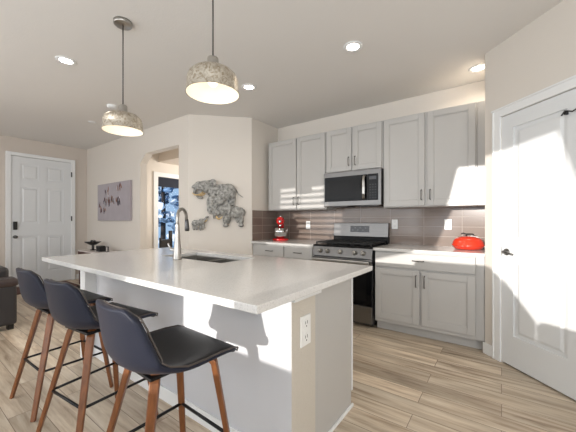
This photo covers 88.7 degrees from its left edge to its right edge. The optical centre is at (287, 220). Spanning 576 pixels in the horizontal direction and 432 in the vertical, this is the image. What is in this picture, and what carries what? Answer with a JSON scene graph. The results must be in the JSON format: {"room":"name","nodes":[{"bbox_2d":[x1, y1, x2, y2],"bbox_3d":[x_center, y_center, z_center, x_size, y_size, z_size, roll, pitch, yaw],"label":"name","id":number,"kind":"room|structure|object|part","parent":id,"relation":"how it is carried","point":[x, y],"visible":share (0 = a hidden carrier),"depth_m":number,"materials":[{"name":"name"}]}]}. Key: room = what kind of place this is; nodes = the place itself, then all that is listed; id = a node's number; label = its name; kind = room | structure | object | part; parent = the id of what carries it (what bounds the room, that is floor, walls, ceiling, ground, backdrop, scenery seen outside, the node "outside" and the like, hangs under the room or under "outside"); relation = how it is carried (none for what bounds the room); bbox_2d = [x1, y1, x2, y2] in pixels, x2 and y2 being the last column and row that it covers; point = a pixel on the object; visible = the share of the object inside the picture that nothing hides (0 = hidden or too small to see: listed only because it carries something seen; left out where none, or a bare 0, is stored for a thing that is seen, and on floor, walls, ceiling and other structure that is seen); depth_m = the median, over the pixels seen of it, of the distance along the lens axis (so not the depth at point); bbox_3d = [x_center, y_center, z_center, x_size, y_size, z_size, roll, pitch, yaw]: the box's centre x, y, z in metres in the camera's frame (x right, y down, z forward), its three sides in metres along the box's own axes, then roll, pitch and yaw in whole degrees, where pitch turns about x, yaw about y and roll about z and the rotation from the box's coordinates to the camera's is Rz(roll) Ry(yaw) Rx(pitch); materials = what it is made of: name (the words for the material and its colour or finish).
{"room":"kitchen","nodes":[
{"label":"kitchen","id":0,"kind":"room"},
{"bbox_2d":[0,135,86,286],"bbox_3d":[-5.716,-0.160,4.485,0.120,2.740,4.850,0,0,36],"label":"wall","id":1,"kind":"structure","parent":0,"point":[7,143],"depth_m":5.94,"materials":[{"name":"beige paint"}]},
{"bbox_2d":[5,151,74,286],"bbox_3d":[-4.716,-0.022,5.675,0.112,2.465,1.057,0,0,36],"label":"door","id":2,"kind":"structure","parent":1,"relation":"in","point":[39,191],"depth_m":5.64,"materials":[{"name":"white wood"}]},
{"bbox_2d":[87,115,187,250],"bbox_3d":[-2.838,-0.160,5.319,3.560,2.740,0.120,0,0,36],"label":"wall","id":3,"kind":"structure","parent":0,"point":[125,158],"depth_m":5.14,"materials":[{"name":"beige paint"}]},
{"bbox_2d":[98,180,131,220],"bbox_3d":[-3.272,-0.362,5.529,1.300,0.710,0.048,0,0,36],"label":"canvas painting","id":4,"kind":"object","parent":3,"relation":"attached to","point":[114,199],"visible":1,"depth_m":5.44,"materials":[{"name":"white fabric"}]},
{"bbox_2d":[147,153,178,248],"bbox_3d":[-2.384,-0.160,6.609,0.120,2.740,2.500,0,0,36],"label":"wall","id":5,"kind":"structure","parent":0,"point":[153,164],"depth_m":5.97,"materials":[{"name":"beige paint"}]},
{"bbox_2d":[153,171,178,247],"bbox_3d":[-2.354,-0.165,6.612,0.125,1.690,1.440,0,0,36],"label":"window","id":6,"kind":"structure","parent":5,"relation":"in","point":[165,190],"depth_m":6.26,"materials":[{"name":"white"}]},
{"bbox_3d":[-2.383,-0.165,6.632,0.005,1.510,1.180,0,0,36],"label":"pane","id":7,"kind":"part","parent":6,"relation":"part of","materials":[{"name":"clear glass"}]},
{"bbox_2d":[158,177,178,187],"bbox_3d":[-2.342,-0.818,6.603,0.025,0.195,1.240,0,0,36],"label":"roller blind","id":8,"kind":"object","parent":6,"relation":"attached to","point":[167,182],"depth_m":6.29,"materials":[{"name":"black fabric"}]},
{"bbox_2d":[158,148,178,165],"bbox_3d":[-1.775,-1.375,5.771,1.850,0.310,0.540,0,0,36],"label":"ceiling","id":9,"kind":"structure","parent":5,"relation":"attached to","point":[171,156],"depth_m":5.94,"materials":[{"name":"beige paint"}]},
{"bbox_2d":[188,114,251,254],"bbox_3d":[-0.995,-0.160,4.356,0.905,2.740,0.120,0,0,-9],"label":"wall","id":10,"kind":"structure","parent":0,"point":[219,147],"depth_m":4.30,"materials":[{"name":"beige paint"}]},
{"bbox_2d":[191,216,208,230],"bbox_3d":[-1.261,0.032,4.217,0.245,0.211,0.067,0,0,-9],"label":"sculpture","id":11,"kind":"object","parent":10,"relation":"attached to","point":[199,223],"visible":1,"depth_m":4.20,"materials":[{"name":"grey"}]},
{"bbox_2d":[192,179,241,213],"bbox_3d":[-1.006,-0.348,4.211,0.727,0.498,0.159,0,0,-9],"label":"sculpture","id":12,"kind":"object","parent":10,"relation":"attached to","point":[218,194],"visible":0.99,"depth_m":4.21,"materials":[{"name":"grey"}]},
{"bbox_2d":[212,203,245,226],"bbox_3d":[-0.857,-0.082,4.242,0.489,0.345,0.143,0,0,-9],"label":"sculpture","id":13,"kind":"object","parent":10,"relation":"attached to","point":[226,210],"visible":1,"depth_m":4.24,"materials":[{"name":"grey stone"}]},
{"bbox_2d":[252,118,277,254],"bbox_3d":[-0.367,-0.160,4.707,0.120,2.740,0.750,0,0,36],"label":"wall","id":14,"kind":"structure","parent":0,"point":[263,134],"depth_m":4.55,"materials":[{"name":"beige paint"}]},
{"bbox_2d":[252,210,277,240],"bbox_3d":[-0.349,0.067,4.621,0.008,0.457,0.608,0,0,36],"label":"backsplash","id":15,"kind":"structure","parent":14,"relation":"attached to","point":[263,222],"depth_m":4.57,"materials":[{"name":"brown tile"}]},
{"bbox_2d":[0,0,562,149],"bbox_3d":[-0.946,-1.580,2.570,10.050,0.100,7.350,0,0,36],"label":"ceiling","id":16,"kind":"structure","parent":0,"point":[299,67],"depth_m":2.67,"materials":[{"name":"white paint"}]},
{"bbox_2d":[55,56,76,65],"bbox_3d":[-2.116,-1.526,2.807,0.168,0.008,0.168,0,0,36],"label":"recessed light","id":17,"kind":"object","parent":16,"relation":"in","point":[65,60],"visible":1,"depth_m":2.80,"materials":[{"name":"white"}]},
{"bbox_2d":[106,104,117,109],"bbox_3d":[-2.336,-1.511,3.909,0.128,0.038,0.128,0,0,36],"label":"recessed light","id":18,"kind":"object","parent":16,"relation":"attached to","point":[110,106],"visible":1,"depth_m":3.88,"materials":[{"name":"white"}]},
{"bbox_2d":[101,16,143,136],"bbox_3d":[-1.268,-1.110,2.264,0.288,0.840,0.288,0,0,36],"label":"pendant light","id":19,"kind":"object","parent":16,"relation":"hanging from","point":[121,122],"visible":1,"depth_m":2.24,"materials":[{"name":"grey metal"}]},
{"bbox_3d":[-1.268,-0.758,2.264,0.288,0.136,0.288,0,0,36],"label":"lamp shade","id":20,"kind":"part","parent":19,"relation":"part of","materials":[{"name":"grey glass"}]},
{"bbox_3d":[-1.268,-1.194,2.264,0.008,0.619,0.008,0,0,36],"label":"rod","id":21,"kind":"part","parent":19,"relation":"part of","materials":[{"name":"grey metal"}]},
{"bbox_2d":[185,0,239,104],"bbox_3d":[-0.409,-1.110,1.603,0.288,0.840,0.288,0,0,36],"label":"pendant light","id":22,"kind":"object","parent":16,"relation":"hanging from","point":[209,82],"visible":1,"depth_m":1.59,"materials":[{"name":"grey metal"}]},
{"bbox_3d":[-0.409,-0.758,1.603,0.288,0.136,0.288,0,0,36],"label":"lamp shade","id":23,"kind":"part","parent":22,"relation":"part of","materials":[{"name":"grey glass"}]},
{"bbox_3d":[-0.409,-1.194,1.603,0.008,0.619,0.008,0,0,36],"label":"rod","id":24,"kind":"part","parent":22,"relation":"part of","materials":[{"name":"grey metal"}]},
{"bbox_3d":[-0.409,-0.775,1.603,0.056,0.090,0.056,0,0,36],"label":"light bulb","id":25,"kind":"part","parent":22,"relation":"part of","materials":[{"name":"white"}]},
{"bbox_2d":[242,84,255,90],"bbox_3d":[-0.446,-1.526,3.363,0.168,0.008,0.168,0,0,36],"label":"recessed light","id":26,"kind":"object","parent":16,"relation":"in","point":[249,87],"visible":1,"depth_m":3.36,"materials":[{"name":"white"}]},
{"bbox_2d":[343,41,362,51],"bbox_3d":[0.570,-1.526,2.583,0.168,0.008,0.168,0,0,36],"label":"recessed light","id":27,"kind":"object","parent":16,"relation":"in","point":[352,46],"visible":1,"depth_m":2.58,"materials":[{"name":"white"}]},
{"bbox_2d":[468,64,484,72],"bbox_3d":[1.901,-1.526,2.945,0.168,0.008,0.168,0,0,36],"label":"recessed light","id":28,"kind":"object","parent":16,"relation":"in","point":[479,67],"visible":0.88,"depth_m":2.95,"materials":[{"name":"white"}]},
{"bbox_2d":[0,279,575,431],"bbox_3d":[-0.946,1.235,2.570,10.050,0.050,7.350,0,0,36],"label":"floor","id":29,"kind":"structure","parent":0,"point":[403,382],"depth_m":2.07,"materials":[{"name":"brown wood"}]},
{"bbox_2d":[0,265,18,329],"bbox_3d":[-4.003,0.810,3.456,1.820,0.800,0.915,0,0,36],"label":"leather sofa","id":30,"kind":"object","parent":29,"relation":"on","point":[8,284],"visible":0.97,"depth_m":3.24,"materials":[{"name":"grey"}]},
{"bbox_2d":[0,265,8,276],"bbox_3d":[-3.714,0.657,3.583,0.780,0.225,0.340,0,0,36],"label":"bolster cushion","id":31,"kind":"object","parent":30,"relation":"on","point":[4,272],"depth_m":3.46,"materials":[{"name":"grey fabric"}]},
{"bbox_3d":[-3.357,0.930,2.985,0.180,0.440,0.890,0,0,36],"label":"arm","id":32,"kind":"part","parent":30,"relation":"part of","materials":[{"name":"grey leather"}]},
{"bbox_2d":[17,281,77,294],"bbox_3d":[-4.455,1.202,5.355,0.660,0.016,0.900,0,0,36],"label":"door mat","id":33,"kind":"object","parent":29,"relation":"on","point":[74,284],"visible":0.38,"depth_m":5.49,"materials":[{"name":"fabric"}]},
{"bbox_2d":[9,267,113,421],"bbox_3d":[-1.586,0.761,2.079,0.464,0.902,0.480,0,0,34],"label":"bar stool","id":34,"kind":"object","parent":29,"relation":"on","point":[32,289],"visible":0.74,"depth_m":1.90,"materials":[{"name":"black leather"}]},
{"bbox_3d":[-1.757,0.896,2.046,0.286,0.632,0.043,0,0,-12],"label":"leg","id":35,"kind":"part","parent":34,"relation":"part of","materials":[{"name":"brown wood"}]},
{"bbox_3d":[-1.552,0.896,1.908,0.043,0.632,0.286,0,0,-10],"label":"leg","id":36,"kind":"part","parent":34,"relation":"part of","materials":[{"name":"brown wood"}]},
{"bbox_3d":[-1.583,0.598,2.083,0.240,0.012,0.260,0,0,34],"label":"mounting plate","id":37,"kind":"part","parent":34,"relation":"part of","materials":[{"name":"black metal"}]},
{"bbox_3d":[-1.611,0.895,2.256,0.037,0.631,0.279,0,0,-13],"label":"leg","id":38,"kind":"part","parent":34,"relation":"part of","materials":[{"name":"brown wood"}]},
{"bbox_3d":[-1.413,0.895,2.123,0.279,0.631,0.037,0,0,-9],"label":"leg","id":39,"kind":"part","parent":34,"relation":"part of","materials":[{"name":"brown wood"}]},
{"bbox_2d":[77,248,113,283],"bbox_3d":[-3.338,0.882,5.361,1.600,0.655,0.340,0,0,36],"label":"console table","id":40,"kind":"object","parent":29,"relation":"on","point":[81,251],"visible":0.27,"depth_m":5.54,"materials":[{"name":"beige wood"}]},
{"bbox_2d":[85,240,101,249],"bbox_3d":[-3.715,0.459,5.609,0.280,0.193,0.280,0,0,36],"label":"sculpture","id":41,"kind":"object","parent":40,"relation":"on","point":[92,242],"visible":0.99,"depth_m":5.57,"materials":[{"name":"black metal"}]},
{"bbox_2d":[85,240,101,244],"bbox_3d":[-3.715,0.413,5.609,0.280,0.103,0.280,0,0,36],"label":"bowl","id":42,"kind":"object","parent":41,"relation":"on","point":[93,242],"depth_m":5.55,"materials":[{"name":"black"}]},
{"bbox_2d":[96,245,104,251],"bbox_3d":[-3.411,0.502,5.363,0.150,0.105,0.103,0,0,36],"label":"box","id":43,"kind":"object","parent":40,"relation":"on","point":[100,248],"visible":0.88,"depth_m":5.32,"materials":[{"name":"black"}]},
{"bbox_2d":[36,279,158,431],"bbox_3d":[-1.096,0.761,1.716,0.464,0.902,0.480,0,0,30],"label":"bar stool","id":44,"kind":"object","parent":29,"relation":"on","point":[67,306],"visible":0.74,"depth_m":1.53,"materials":[{"name":"black leather"}]},
{"bbox_3d":[-1.265,0.896,1.671,0.286,0.632,0.043,0,0,-16],"label":"leg","id":45,"kind":"part","parent":44,"relation":"part of","materials":[{"name":"brown wood"}]},
{"bbox_3d":[-1.094,0.598,1.720,0.240,0.012,0.260,0,0,30],"label":"mounting plate","id":46,"kind":"part","parent":44,"relation":"part of","materials":[{"name":"black metal"}]},
{"bbox_3d":[-1.050,0.896,1.547,0.043,0.632,0.286,0,0,-14],"label":"leg","id":47,"kind":"part","parent":44,"relation":"part of","materials":[{"name":"brown wood"}]},
{"bbox_3d":[-1.133,0.895,1.890,0.037,0.631,0.279,0,0,-17],"label":"leg","id":48,"kind":"part","parent":44,"relation":"part of","materials":[{"name":"brown wood"}]},
{"bbox_2d":[159,231,171,247],"bbox_3d":[-2.535,0.700,5.668,0.440,1.020,0.440,0,0,6],"label":"dining chair","id":49,"kind":"object","parent":29,"relation":"on","point":[162,243],"visible":0.31,"depth_m":5.63,"materials":[{"name":"black"}]},
{"bbox_2d":[96,299,238,431],"bbox_3d":[-0.530,0.761,1.271,0.464,0.902,0.480,0,0,38],"label":"bar stool","id":50,"kind":"object","parent":29,"relation":"on","point":[154,355],"visible":1,"depth_m":1.14,"materials":[{"name":"black leather"}]},
{"bbox_3d":[-0.704,0.896,1.250,0.286,0.632,0.043,0,0,-8],"label":"leg","id":51,"kind":"part","parent":50,"relation":"part of","materials":[{"name":"brown wood"}]},
{"bbox_3d":[-0.527,0.598,1.274,0.240,0.012,0.260,0,0,38],"label":"mounting plate","id":52,"kind":"part","parent":50,"relation":"part of","materials":[{"name":"black metal"}]},
{"bbox_3d":[-0.508,0.896,1.097,0.043,0.632,0.286,0,0,-6],"label":"leg","id":53,"kind":"part","parent":50,"relation":"part of","materials":[{"name":"brown wood"}]},
{"bbox_3d":[-0.543,0.895,1.448,0.037,0.631,0.279,0,0,-9],"label":"leg","id":54,"kind":"part","parent":50,"relation":"part of","materials":[{"name":"brown wood"}]},
{"bbox_3d":[-0.355,0.895,1.302,0.279,0.631,0.037,0,0,-5],"label":"leg","id":55,"kind":"part","parent":50,"relation":"part of","materials":[{"name":"brown wood"}]},
{"bbox_2d":[80,255,353,431],"bbox_3d":[-0.697,0.769,2.272,2.274,0.882,0.789,0,0,36],"label":"kitchen island","id":56,"kind":"object","parent":29,"relation":"on","point":[291,369],"visible":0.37,"depth_m":1.62,"materials":[{"name":"grey paint"}]},
{"bbox_3d":[-1.780,0.769,2.625,0.105,0.882,0.090,0,0,36],"label":"support post","id":57,"kind":"part","parent":56,"relation":"part of","materials":[{"name":"white wood"}]},
{"bbox_3d":[-0.869,0.769,2.026,2.195,0.882,0.012,0,0,36],"label":"seating panel","id":58,"kind":"part","parent":56,"relation":"part of","materials":[{"name":"grey paint"}]},
{"bbox_2d":[42,247,372,313],"bbox_3d":[-0.728,0.311,2.178,2.355,0.031,1.138,0,0,36],"label":"island countertop","id":59,"kind":"structure","parent":56,"relation":"on","point":[255,284],"depth_m":1.66,"materials":[{"name":"stone"}]},
{"bbox_2d":[167,207,188,259],"bbox_3d":[-0.862,0.094,2.345,0.106,0.405,0.222,0,0,6],"label":"faucet","id":60,"kind":"object","parent":59,"relation":"on","point":[176,250],"visible":1,"depth_m":2.26,"materials":[{"name":"grey metal"}]},
{"bbox_3d":[-0.843,-0.006,2.346,0.024,0.205,0.184,0,0,6],"label":"spout","id":61,"kind":"part","parent":60,"relation":"part of","materials":[{"name":"grey metal"}]},
{"bbox_2d":[182,255,237,262],"bbox_3d":[-0.675,0.419,2.442,0.768,0.182,0.368,0,0,36],"label":"sink","id":62,"kind":"object","parent":59,"relation":"in","point":[196,257],"visible":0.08,"depth_m":2.69,"materials":[{"name":"grey metal"}]},
{"bbox_3d":[-0.819,0.419,2.545,0.414,0.182,0.368,0,0,36],"label":"bowl","id":63,"kind":"part","parent":62,"relation":"part of","materials":[{"name":"grey metal"}]},
{"bbox_3d":[-0.506,0.419,2.319,0.350,0.182,0.368,0,0,36],"label":"bowl","id":64,"kind":"part","parent":62,"relation":"part of","materials":[{"name":"grey metal"}]},
{"bbox_3d":[-0.669,1.165,2.291,2.207,0.090,0.700,0,0,36],"label":"moulding","id":65,"kind":"part","parent":56,"relation":"part of","materials":[{"name":"white"}]},
{"bbox_2d":[300,313,310,347],"bbox_3d":[0.087,0.543,1.465,0.007,0.150,0.090,0,0,36],"label":"wall outlet","id":66,"kind":"object","parent":56,"relation":"attached to","point":[305,318],"depth_m":1.46,"materials":[{"name":"white plastic"}]},
{"bbox_2d":[303,318,308,342],"bbox_3d":[0.091,0.543,1.462,0.004,0.122,0.048,0,0,36],"label":"socket","id":67,"kind":"object","parent":56,"relation":"attached to","point":[305,320],"depth_m":1.46,"materials":[{"name":"white plastic"}]},
{"bbox_3d":[-0.798,0.351,2.095,2.229,0.046,0.245,0,0,36],"label":"apron trim","id":68,"kind":"part","parent":56,"relation":"part of","materials":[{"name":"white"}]},
{"bbox_2d":[253,243,313,259],"bbox_3d":[0.066,0.769,4.298,1.050,0.882,0.660,0,0,36],"label":"base cabinet","id":69,"kind":"object","parent":29,"relation":"on","point":[272,250],"visible":0.1,"depth_m":4.04,"materials":[{"name":"grey wood"}]},
{"bbox_3d":[-0.257,0.418,4.181,0.485,0.153,0.020,0,0,36],"label":"drawer","id":70,"kind":"part","parent":69,"relation":"part of","materials":[{"name":"grey wood"}]},
{"bbox_2d":[251,239,315,246],"bbox_3d":[0.072,0.311,4.304,1.061,0.030,0.643,0,0,36],"label":"countertop","id":71,"kind":"structure","parent":69,"relation":"on","point":[310,243],"depth_m":4.09,"materials":[{"name":"stone"}]},
{"bbox_2d":[272,216,288,240],"bbox_3d":[-0.112,0.108,4.485,0.250,0.376,0.341,0,0,2],"label":"stand mixer","id":72,"kind":"object","parent":71,"relation":"on","point":[280,232],"visible":1,"depth_m":4.36,"materials":[{"name":"red metal"}]},
{"bbox_2d":[273,228,287,237],"bbox_3d":[-0.113,0.178,4.434,0.230,0.145,0.230,0,0,2],"label":"mixing bowl","id":73,"kind":"object","parent":72,"relation":"on","point":[278,232],"depth_m":4.35,"materials":[{"name":"silver metal"}]},
{"bbox_3d":[0.136,0.418,3.896,0.435,0.153,0.020,0,0,36],"label":"drawer","id":74,"kind":"part","parent":69,"relation":"part of","materials":[{"name":"grey wood"}]},
{"bbox_2d":[312,223,389,325],"bbox_3d":[0.793,0.603,3.733,0.766,1.155,0.699,0,0,36],"label":"gas range","id":75,"kind":"object","parent":29,"relation":"on","point":[352,243],"visible":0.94,"depth_m":3.48,"materials":[{"name":"grey metal"}]},
{"bbox_3d":[0.604,0.470,3.471,0.726,0.035,0.054,0,0,36],"label":"oven handle","id":76,"kind":"part","parent":75,"relation":"part of","materials":[{"name":"grey metal"}]},
{"bbox_3d":[0.640,0.367,3.521,0.764,0.121,0.069,0,0,36],"label":"control panel","id":77,"kind":"part","parent":75,"relation":"part of","materials":[{"name":"metal"}]},
{"bbox_3d":[0.631,0.697,3.509,0.762,0.517,0.038,0,0,36],"label":"oven door","id":78,"kind":"part","parent":75,"relation":"part of","materials":[{"name":"black glass"}]},
{"bbox_2d":[314,243,387,248],"bbox_3d":[0.798,0.303,3.739,0.766,0.023,0.560,0,0,36],"label":"cooktop","id":79,"kind":"object","parent":75,"relation":"in","point":[318,245],"depth_m":3.52,"materials":[{"name":"black metal"}]},
{"bbox_3d":[0.632,1.060,3.510,0.762,0.190,0.034,0,0,36],"label":"storage drawer","id":80,"kind":"part","parent":75,"relation":"part of","materials":[{"name":"metal"}]},
{"bbox_2d":[375,250,484,349],"bbox_3d":[1.551,0.769,3.221,1.022,0.882,0.660,0,0,36],"label":"base cabinet","id":81,"kind":"object","parent":29,"relation":"on","point":[441,297],"visible":0.98,"depth_m":2.95,"materials":[{"name":"grey wood"}]},
{"bbox_3d":[1.162,0.790,3.152,0.458,0.550,0.020,0,0,36],"label":"door","id":82,"kind":"part","parent":81,"relation":"part of","materials":[{"name":"grey wood"}]},
{"bbox_3d":[1.358,0.418,3.010,0.942,0.153,0.020,0,0,36],"label":"drawer","id":83,"kind":"part","parent":81,"relation":"part of","materials":[{"name":"grey wood"}]},
{"bbox_2d":[373,244,484,256],"bbox_3d":[1.552,0.311,3.231,1.035,0.030,0.643,0,0,36],"label":"countertop","id":84,"kind":"structure","parent":81,"relation":"on","point":[444,250],"depth_m":3.06,"materials":[{"name":"stone"}]},
{"bbox_2d":[452,233,484,249],"bbox_3d":[1.883,0.207,3.082,0.330,0.169,0.300,0,0,4],"label":"lidded pot","id":85,"kind":"object","parent":84,"relation":"on","point":[466,242],"visible":0.99,"depth_m":2.98,"materials":[{"name":"red"}]},
{"bbox_3d":[1.883,0.273,3.082,0.292,0.038,0.292,0,0,36],"label":"pot","id":86,"kind":"part","parent":85,"relation":"part of","materials":[{"name":"red"}]},
{"bbox_3d":[1.883,0.204,3.082,0.300,0.098,0.300,0,0,36],"label":"lid","id":87,"kind":"part","parent":85,"relation":"part of","materials":[{"name":"red"}]},
{"bbox_3d":[1.551,0.790,2.870,0.464,0.550,0.020,0,0,36],"label":"door","id":88,"kind":"part","parent":81,"relation":"part of","materials":[{"name":"grey wood"}]},
{"bbox_2d":[278,80,484,246],"bbox_3d":[1.073,-0.160,4.052,2.980,2.740,0.120,0,0,36],"label":"wall","id":89,"kind":"structure","parent":0,"point":[473,92],"depth_m":3.78,"materials":[{"name":"beige paint"}]},
{"bbox_2d":[269,132,335,210],"bbox_3d":[0.183,-0.685,4.396,1.015,1.050,0.364,0,0,36],"label":"upper cabinet","id":90,"kind":"object","parent":89,"relation":"attached to","point":[297,166],"visible":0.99,"depth_m":4.25,"materials":[{"name":"grey wood"}]},
{"bbox_3d":[-0.088,-0.685,4.423,0.513,1.026,0.020,0,0,36],"label":"door","id":91,"kind":"part","parent":90,"relation":"part of","materials":[{"name":"grey wood"}]},
{"bbox_3d":[0.320,-0.685,4.128,0.455,1.026,0.020,0,0,36],"label":"door","id":92,"kind":"part","parent":90,"relation":"part of","materials":[{"name":"grey wood"}]},
{"bbox_2d":[306,221,309,228],"bbox_3d":[0.307,0.060,4.506,0.074,0.120,0.009,0,0,36],"label":"wall outlet","id":93,"kind":"object","parent":89,"relation":"attached to","point":[307,222],"visible":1,"depth_m":4.50,"materials":[{"name":"white plastic"}]},
{"bbox_2d":[327,121,383,172],"bbox_3d":[0.908,-0.922,3.870,0.772,0.575,0.364,0,0,36],"label":"upper cabinet","id":94,"kind":"object","parent":89,"relation":"attached to","point":[360,147],"visible":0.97,"depth_m":3.72,"materials":[{"name":"grey wood"}]},
{"bbox_3d":[0.670,-0.922,3.874,0.352,0.551,0.020,0,0,36],"label":"door","id":95,"kind":"part","parent":94,"relation":"part of","materials":[{"name":"grey wood"}]},
{"bbox_2d":[324,168,383,207],"bbox_3d":[0.880,-0.407,3.832,0.768,0.447,0.447,0,0,36],"label":"microwave","id":96,"kind":"object","parent":94,"relation":"attached to","point":[361,188],"visible":0.96,"depth_m":3.67,"materials":[{"name":"grey metal"}]},
{"bbox_3d":[0.725,-0.410,3.746,0.582,0.317,0.012,0,0,36],"label":"door","id":97,"kind":"part","parent":96,"relation":"part of","materials":[{"name":"black glass"}]},
{"bbox_3d":[0.918,-0.410,3.566,0.038,0.300,0.060,0,0,36],"label":"handle","id":98,"kind":"part","parent":96,"relation":"part of","materials":[{"name":"grey metal"}]},
{"bbox_3d":[1.017,-0.410,3.534,0.131,0.317,0.012,0,0,36],"label":"control panel","id":99,"kind":"part","parent":96,"relation":"part of","materials":[{"name":"black glass"}]},
{"bbox_3d":[0.981,-0.922,3.648,0.364,0.551,0.020,0,0,36],"label":"door","id":100,"kind":"part","parent":94,"relation":"part of","materials":[{"name":"grey wood"}]},
{"bbox_2d":[278,206,484,247],"bbox_3d":[0.996,0.033,4.028,2.867,0.525,0.008,0,0,36],"label":"backsplash","id":101,"kind":"structure","parent":89,"relation":"attached to","point":[416,226],"depth_m":3.69,"materials":[{"name":"brown tile"}]},
{"bbox_2d":[392,219,397,228],"bbox_3d":[1.357,0.040,3.745,0.074,0.120,0.009,0,0,36],"label":"wall outlet","id":102,"kind":"object","parent":89,"relation":"attached to","point":[394,221],"visible":1,"depth_m":3.74,"materials":[{"name":"white plastic"}]},
{"bbox_2d":[384,100,484,208],"bbox_3d":[1.636,-0.685,3.341,1.024,1.050,0.364,0,0,36],"label":"upper cabinet","id":103,"kind":"object","parent":89,"relation":"attached to","point":[435,158],"visible":0.99,"depth_m":3.19,"materials":[{"name":"grey wood"}]},
{"bbox_3d":[1.332,-0.685,3.393,0.448,1.026,0.020,0,0,36],"label":"door","id":104,"kind":"part","parent":103,"relation":"part of","materials":[{"name":"grey wood"}]},
{"bbox_3d":[1.718,-0.685,3.113,0.447,1.026,0.020,0,0,36],"label":"door","id":105,"kind":"part","parent":103,"relation":"part of","materials":[{"name":"grey wood"}]},
{"bbox_2d":[444,219,451,229],"bbox_3d":[1.843,0.040,3.393,0.074,0.120,0.009,0,0,36],"label":"wall outlet","id":106,"kind":"object","parent":89,"relation":"attached to","point":[447,222],"visible":1,"depth_m":3.39,"materials":[{"name":"white plastic"}]},
{"bbox_2d":[485,0,575,361],"bbox_3d":[2.170,-0.160,0.781,0.120,2.740,3.900,0,0,-9],"label":"wall","id":107,"kind":"structure","parent":0,"point":[541,55],"depth_m":2.38,"materials":[{"name":"beige paint"}]},
{"bbox_2d":[483,342,491,356],"bbox_3d":[2.095,1.160,0.826,0.014,0.100,3.812,0,0,-9],"label":"baseboard","id":108,"kind":"structure","parent":107,"relation":"attached to","point":[487,349],"depth_m":2.65,"materials":[{"name":"white wood"}]},
{"bbox_2d":[491,75,575,399],"bbox_3d":[1.871,0.121,2.217,0.090,2.178,0.794,0,0,-9],"label":"door","id":109,"kind":"structure","parent":107,"relation":"in","point":[537,251],"depth_m":2.22,"materials":[{"name":"white wood"}]},
{"bbox_3d":[1.816,0.258,2.452,0.056,0.080,0.160,0,0,6],"label":"lever","id":110,"kind":"part","parent":109,"relation":"part of","materials":[{"name":"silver metal"}]}
]}

